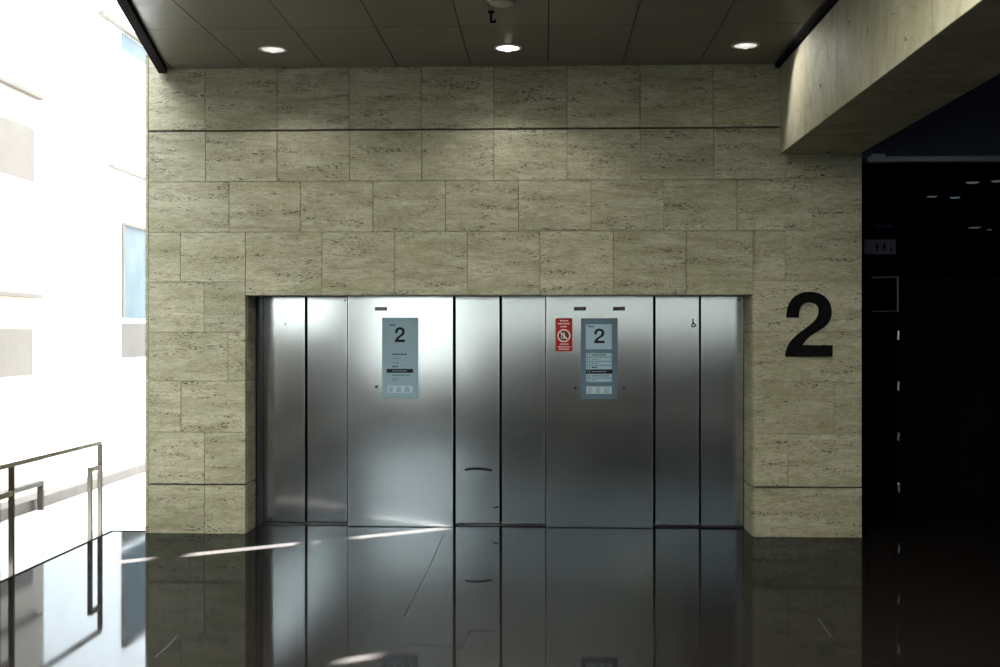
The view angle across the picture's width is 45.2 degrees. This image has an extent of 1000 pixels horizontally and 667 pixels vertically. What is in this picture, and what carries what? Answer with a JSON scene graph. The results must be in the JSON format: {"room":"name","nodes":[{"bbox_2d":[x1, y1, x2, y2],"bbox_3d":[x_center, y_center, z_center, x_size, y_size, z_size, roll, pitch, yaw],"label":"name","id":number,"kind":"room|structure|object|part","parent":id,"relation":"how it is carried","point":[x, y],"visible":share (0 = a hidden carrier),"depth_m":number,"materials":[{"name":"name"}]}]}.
{"room":"elevator lobby","nodes":[
{"label":"elevator lobby","id":0,"kind":"room"},
{"bbox_2d":[130,0,827,68],"bbox_3d":[-0.592,-2.649,2.324,5.517,0.530,16.800,0,0,2],"label":"ceiling","id":1,"kind":"structure","parent":0,"point":[186,34],"depth_m":9.50,"materials":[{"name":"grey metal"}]},
{"bbox_2d":[258,46,286,52],"bbox_3d":[-1.902,-2.368,10.056,0.240,0.036,0.240,0,0,2],"label":"recessed light","id":2,"kind":"object","parent":1,"relation":"in","point":[268,49],"visible":1,"depth_m":10.03,"materials":[{"name":"white glass"}]},
{"bbox_3d":[-1.902,-2.366,10.056,0.068,0.033,0.068,0,0,2],"label":"bulb","id":3,"kind":"part","parent":2,"relation":"part of","materials":[{"name":"white glass"}]},
{"bbox_2d":[487,11,495,22],"bbox_3d":[-0.062,-2.341,8.883,0.062,0.085,0.052,0,0,2],"label":"ceiling hook","id":4,"kind":"object","parent":1,"relation":"attached to","point":[489,12],"visible":1,"depth_m":8.88,"materials":[{"name":"black paint"}]},
{"bbox_3d":[-0.053,-2.337,8.883,0.044,0.075,0.016,0,0,2],"label":"hook arm","id":5,"kind":"part","parent":4,"relation":"part of","materials":[{"name":"black paint"}]},
{"bbox_2d":[487,0,517,7],"bbox_3d":[0.018,-2.353,8.487,0.224,0.062,0.224,0,0,2],"label":"smoke detector","id":6,"kind":"object","parent":1,"relation":"attached to","point":[496,3],"visible":1,"depth_m":8.45,"materials":[{"name":"white plastic"}]},
{"bbox_2d":[494,44,521,51],"bbox_3d":[0.067,-2.368,10.003,0.240,0.036,0.240,0,0,2],"label":"recessed light","id":7,"kind":"object","parent":1,"relation":"in","point":[503,47],"visible":1,"depth_m":9.98,"materials":[{"name":"white glass"}]},
{"bbox_3d":[0.067,-2.366,10.003,0.068,0.033,0.068,0,0,2],"label":"bulb","id":8,"kind":"part","parent":7,"relation":"part of","materials":[{"name":"white glass"}]},
{"bbox_2d":[731,42,759,48],"bbox_3d":[2.029,-2.368,9.916,0.240,0.036,0.240,0,0,2],"label":"recessed light","id":9,"kind":"object","parent":1,"relation":"in","point":[740,45],"visible":1,"depth_m":9.89,"materials":[{"name":"white glass"}]},
{"bbox_3d":[2.029,-2.366,9.916,0.068,0.033,0.068,0,0,2],"label":"bulb","id":10,"kind":"part","parent":9,"relation":"part of","materials":[{"name":"white glass"}]},
{"bbox_2d":[0,447,999,666],"bbox_3d":[1.544,1.950,9.149,12.800,0.301,31.000,0,0,2],"label":"floor","id":11,"kind":"structure","parent":0,"point":[912,591],"depth_m":8.28,"materials":[{"name":"stone"}]},
{"bbox_2d":[0,481,43,509],"bbox_3d":[-4.732,1.653,11.252,0.060,0.297,2.062,0,0,2],"label":"rail","id":12,"kind":"object","parent":11,"relation":"on","point":[39,484],"visible":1,"depth_m":12.24,"materials":[{"name":"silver metal"}]},
{"bbox_3d":[-4.732,1.527,11.252,0.060,0.045,2.062,0,0,2],"label":"rail","id":13,"kind":"part","parent":12,"relation":"part of","materials":[{"name":"beige metal"}]},
{"bbox_3d":[-4.694,1.673,12.263,0.060,0.257,0.040,0,0,2],"label":"post","id":14,"kind":"part","parent":12,"relation":"part of","materials":[{"name":"beige metal"}]},
{"bbox_2d":[0,441,102,582],"bbox_3d":[-3.713,1.374,6.138,0.044,0.852,9.024,0,0,2],"label":"handrail","id":15,"kind":"object","parent":11,"relation":"on","point":[10,494],"visible":1,"depth_m":9.67,"materials":[{"name":"metal"}]},
{"bbox_3d":[-3.619,1.478,8.635,0.040,0.644,0.028,0,0,2],"label":"post","id":16,"kind":"part","parent":15,"relation":"part of","materials":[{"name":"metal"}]},
{"bbox_3d":[-3.610,1.389,8.868,0.040,0.822,0.028,0,0,2],"label":"post","id":17,"kind":"part","parent":15,"relation":"part of","materials":[{"name":"metal"}]},
{"bbox_3d":[-3.713,0.966,6.126,0.044,0.036,9.000,0,0,2],"label":"rail","id":18,"kind":"part","parent":15,"relation":"part of","materials":[{"name":"metal"}]},
{"bbox_3d":[-3.553,1.478,10.399,0.040,0.644,0.028,0,0,2],"label":"post","id":19,"kind":"part","parent":15,"relation":"part of","materials":[{"name":"metal"}]},
{"bbox_3d":[-3.544,1.389,10.632,0.040,0.822,0.028,0,0,2],"label":"post","id":20,"kind":"part","parent":15,"relation":"part of","materials":[{"name":"metal"}]},
{"bbox_2d":[1,530,138,581],"bbox_3d":[-3.691,1.823,2.394,0.348,0.054,17.109,0,0,2],"label":"trim","id":21,"kind":"structure","parent":11,"relation":"attached to","point":[111,530],"depth_m":9.75,"materials":[{"name":"black paint"}]},
{"bbox_2d":[1,458,144,521],"bbox_3d":[-4.962,1.894,9.393,0.220,0.412,31.000,0,0,2],"label":"trim","id":22,"kind":"structure","parent":11,"relation":"attached to","point":[27,503],"depth_m":13.24,"materials":[{"name":"beige stone"}]},
{"bbox_2d":[145,51,999,537],"bbox_3d":[2.452,-1.200,12.067,11.204,6.000,2.900,0,0,2],"label":"wall","id":23,"kind":"structure","parent":0,"point":[589,180],"depth_m":10.71,"materials":[{"name":"stone"}]},
{"bbox_2d":[116,0,166,73],"bbox_3d":[-1.710,-2.639,2.388,0.075,0.600,17.020,0,0,-9],"label":"trim","id":24,"kind":"structure","parent":23,"relation":"attached to","point":[126,6],"depth_m":9.39,"materials":[{"name":"black paint"}]},
{"bbox_2d":[256,296,262,525],"bbox_3d":[-2.256,0.700,11.272,0.029,2.200,0.160,0,0,2],"label":"trim","id":25,"kind":"structure","parent":23,"relation":"attached to","point":[259,299],"depth_m":11.20,"materials":[{"name":"black"}]},
{"bbox_2d":[262,296,347,524],"bbox_3d":[-1.846,0.700,11.372,0.812,2.200,0.190,0,0,2],"label":"elevator door","id":26,"kind":"structure","parent":23,"relation":"in","point":[283,316],"depth_m":11.35,"materials":[{"name":"metal"}]},
{"bbox_3d":[-1.845,1.796,11.372,0.810,0.008,0.190,0,0,2],"label":"sill","id":27,"kind":"part","parent":26,"relation":"part of","materials":[{"name":"black"}]},
{"bbox_2d":[348,296,454,526],"bbox_3d":[-0.923,0.697,11.287,0.977,2.201,0.271,0,0,2],"label":"panel","id":28,"kind":"object","parent":23,"relation":"attached to","point":[401,451],"visible":0.89,"depth_m":11.16,"materials":[{"name":"metal"}]},
{"bbox_2d":[382,318,417,397],"bbox_3d":[-0.928,0.227,11.155,0.338,0.749,0.014,0,0,2],"label":"sign","id":29,"kind":"object","parent":28,"relation":"attached to","point":[399,335],"visible":1,"depth_m":11.15,"materials":[{"name":"blue"}]},
{"bbox_2d":[455,296,544,525],"bbox_3d":[0.004,0.700,11.303,0.845,2.200,0.190,0,0,2],"label":"elevator door","id":30,"kind":"structure","parent":23,"relation":"in","point":[477,318],"depth_m":11.26,"materials":[{"name":"metal"}]},
{"bbox_3d":[0.004,1.796,11.303,0.845,0.008,0.190,0,0,2],"label":"sill","id":31,"kind":"part","parent":30,"relation":"part of","materials":[{"name":"black"}]},
{"bbox_2d":[546,296,652,527],"bbox_3d":[0.925,0.697,11.218,0.983,2.201,0.271,0,0,2],"label":"panel","id":32,"kind":"object","parent":23,"relation":"attached to","point":[599,452],"visible":0.94,"depth_m":11.09,"materials":[{"name":"metal"}]},
{"bbox_2d":[555,318,571,350],"bbox_3d":[0.590,0.011,11.098,0.156,0.305,0.014,0,0,2],"label":"fire sign","id":33,"kind":"object","parent":32,"relation":"attached to","point":[563,326],"visible":1,"depth_m":11.09,"materials":[{"name":"red plastic"}]},
{"bbox_2d":[581,318,617,398],"bbox_3d":[0.917,0.232,11.085,0.337,0.746,0.015,0,0,2],"label":"sign","id":34,"kind":"object","parent":32,"relation":"attached to","point":[599,336],"visible":1,"depth_m":11.08,"materials":[{"name":"blue plastic"}]},
{"bbox_2d":[654,296,742,527],"bbox_3d":[1.852,0.700,11.229,0.810,2.200,0.198,0,0,2],"label":"elevator door","id":35,"kind":"structure","parent":23,"relation":"in","point":[676,317],"depth_m":11.13,"materials":[{"name":"metal"}]},
{"bbox_3d":[1.851,1.796,11.233,0.799,0.008,0.190,0,0,2],"label":"sill","id":36,"kind":"part","parent":35,"relation":"part of","materials":[{"name":"black"}]},
{"bbox_2d":[775,0,838,67],"bbox_3d":[2.140,-2.417,2.220,0.045,0.135,16.798,0,0,2],"label":"trim","id":37,"kind":"structure","parent":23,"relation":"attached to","point":[829,5],"depth_m":9.37,"materials":[{"name":"black paint"}]},
{"bbox_2d":[785,292,832,356],"bbox_3d":[2.728,-0.082,10.596,0.412,0.575,0.018,0,0,2],"label":"number","id":38,"kind":"object","parent":23,"relation":"attached to","point":[795,348],"depth_m":10.59,"materials":[{"name":"black"}]},
{"bbox_2d":[866,224,870,517],"bbox_3d":[3.598,0.367,11.713,0.040,2.865,0.040,0,0,2],"label":"trim","id":39,"kind":"structure","parent":23,"relation":"attached to","point":[868,226],"depth_m":11.69,"materials":[{"name":"black"}]},
{"bbox_2d":[872,154,884,157],"bbox_3d":[3.333,-1.567,10.562,0.115,0.032,0.040,0,0,2],"label":"trim","id":40,"kind":"structure","parent":23,"relation":"attached to","point":[873,155],"depth_m":10.55,"materials":[{"name":"grey metal"}]},
{"bbox_2d":[864,239,895,253],"bbox_3d":[3.697,-0.844,11.679,0.301,0.142,0.022,0,0,2],"label":"sign","id":41,"kind":"object","parent":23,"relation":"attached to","point":[872,246],"visible":1,"depth_m":11.67,"materials":[{"name":"black"}]},
{"bbox_2d":[871,276,898,311],"bbox_3d":[3.719,-0.383,11.649,0.300,0.340,0.024,0,0,40],"label":"poster frame","id":42,"kind":"object","parent":23,"relation":"attached to","point":[884,290],"visible":1,"depth_m":11.63,"materials":[{"name":"grey metal"}]},
{"bbox_2d":[865,156,999,162],"bbox_3d":[5.622,-1.540,10.544,4.755,0.047,0.105,0,0,2],"label":"trim","id":43,"kind":"structure","parent":23,"relation":"attached to","point":[887,159],"depth_m":10.57,"materials":[{"name":"grey metal"}]},
{"bbox_2d":[895,277,999,516],"bbox_3d":[4.684,0.620,11.734,1.604,2.340,0.097,0,0,2],"label":"door","id":44,"kind":"structure","parent":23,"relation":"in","point":[947,329],"depth_m":11.74,"materials":[{"name":"black metal"}]},
{"bbox_2d":[780,0,999,153],"bbox_3d":[2.506,-2.591,2.193,0.700,2.018,16.770,0,0,2],"label":"beam","id":45,"kind":"structure","parent":0,"point":[869,70],"depth_m":7.93,"materials":[{"name":"concrete"}]},
{"bbox_2d":[861,162,999,235],"bbox_3d":[5.763,-1.651,15.120,4.815,0.200,8.750,0,0,2],"label":"ceiling","id":46,"kind":"structure","parent":0,"point":[892,193],"depth_m":13.99,"materials":[{"name":"black"}]},
{"bbox_2d":[923,194,940,197],"bbox_3d":[4.828,-1.536,13.410,0.180,0.030,0.180,0,0,2],"label":"recessed light","id":47,"kind":"object","parent":46,"relation":"in","point":[925,195],"visible":1,"depth_m":13.36,"materials":[{"name":"white"}]},
{"bbox_2d":[946,195,963,198],"bbox_3d":[5.122,-1.536,13.509,0.180,0.030,0.180,0,0,2],"label":"recessed light","id":48,"kind":"object","parent":46,"relation":"in","point":[948,196],"visible":1,"depth_m":13.46,"materials":[{"name":"white"}]},
{"bbox_2d":[962,179,982,183],"bbox_3d":[4.791,-1.536,12.167,0.200,0.030,0.200,0,0,2],"label":"recessed light","id":49,"kind":"object","parent":46,"relation":"in","point":[971,181],"visible":1,"depth_m":12.10,"materials":[{"name":"white"}]},
{"bbox_2d":[965,225,983,227],"bbox_3d":[6.853,-1.536,17.332,0.250,0.030,0.250,0,0,2],"label":"recessed light","id":50,"kind":"object","parent":46,"relation":"in","point":[972,226],"visible":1,"depth_m":17.26,"materials":[{"name":"white"}]},
{"bbox_2d":[987,178,999,181],"bbox_3d":[5.000,-1.536,12.047,0.200,0.030,0.200,0,0,2],"label":"recessed light","id":51,"kind":"object","parent":46,"relation":"in","point":[991,179],"visible":1,"depth_m":12.01,"materials":[{"name":"white"}]},
{"bbox_2d":[862,236,999,446],"bbox_3d":[5.774,-0.200,15.444,4.817,4.000,8.100,0,0,2],"label":"wall","id":52,"kind":"structure","parent":0,"point":[915,256],"depth_m":19.08,"materials":[{"name":"black"}]},
{"label":"outside","id":53,"kind":"structure","parent":0,"visible":0},
{"bbox_3d":[-15.485,6.950,6.285,20.580,0.300,70.000,0,0,2],"label":"ground","id":54,"kind":"structure","parent":53,"visible":0},
{"bbox_2d":[0,0,146,502],"bbox_3d":[-7.319,0.500,8.981,0.500,12.600,36.000,0,0,2],"label":"building","id":55,"kind":"structure","parent":54,"relation":"on","point":[72,72],"depth_m":18.98,"materials":[{"name":"white"}]}
]}

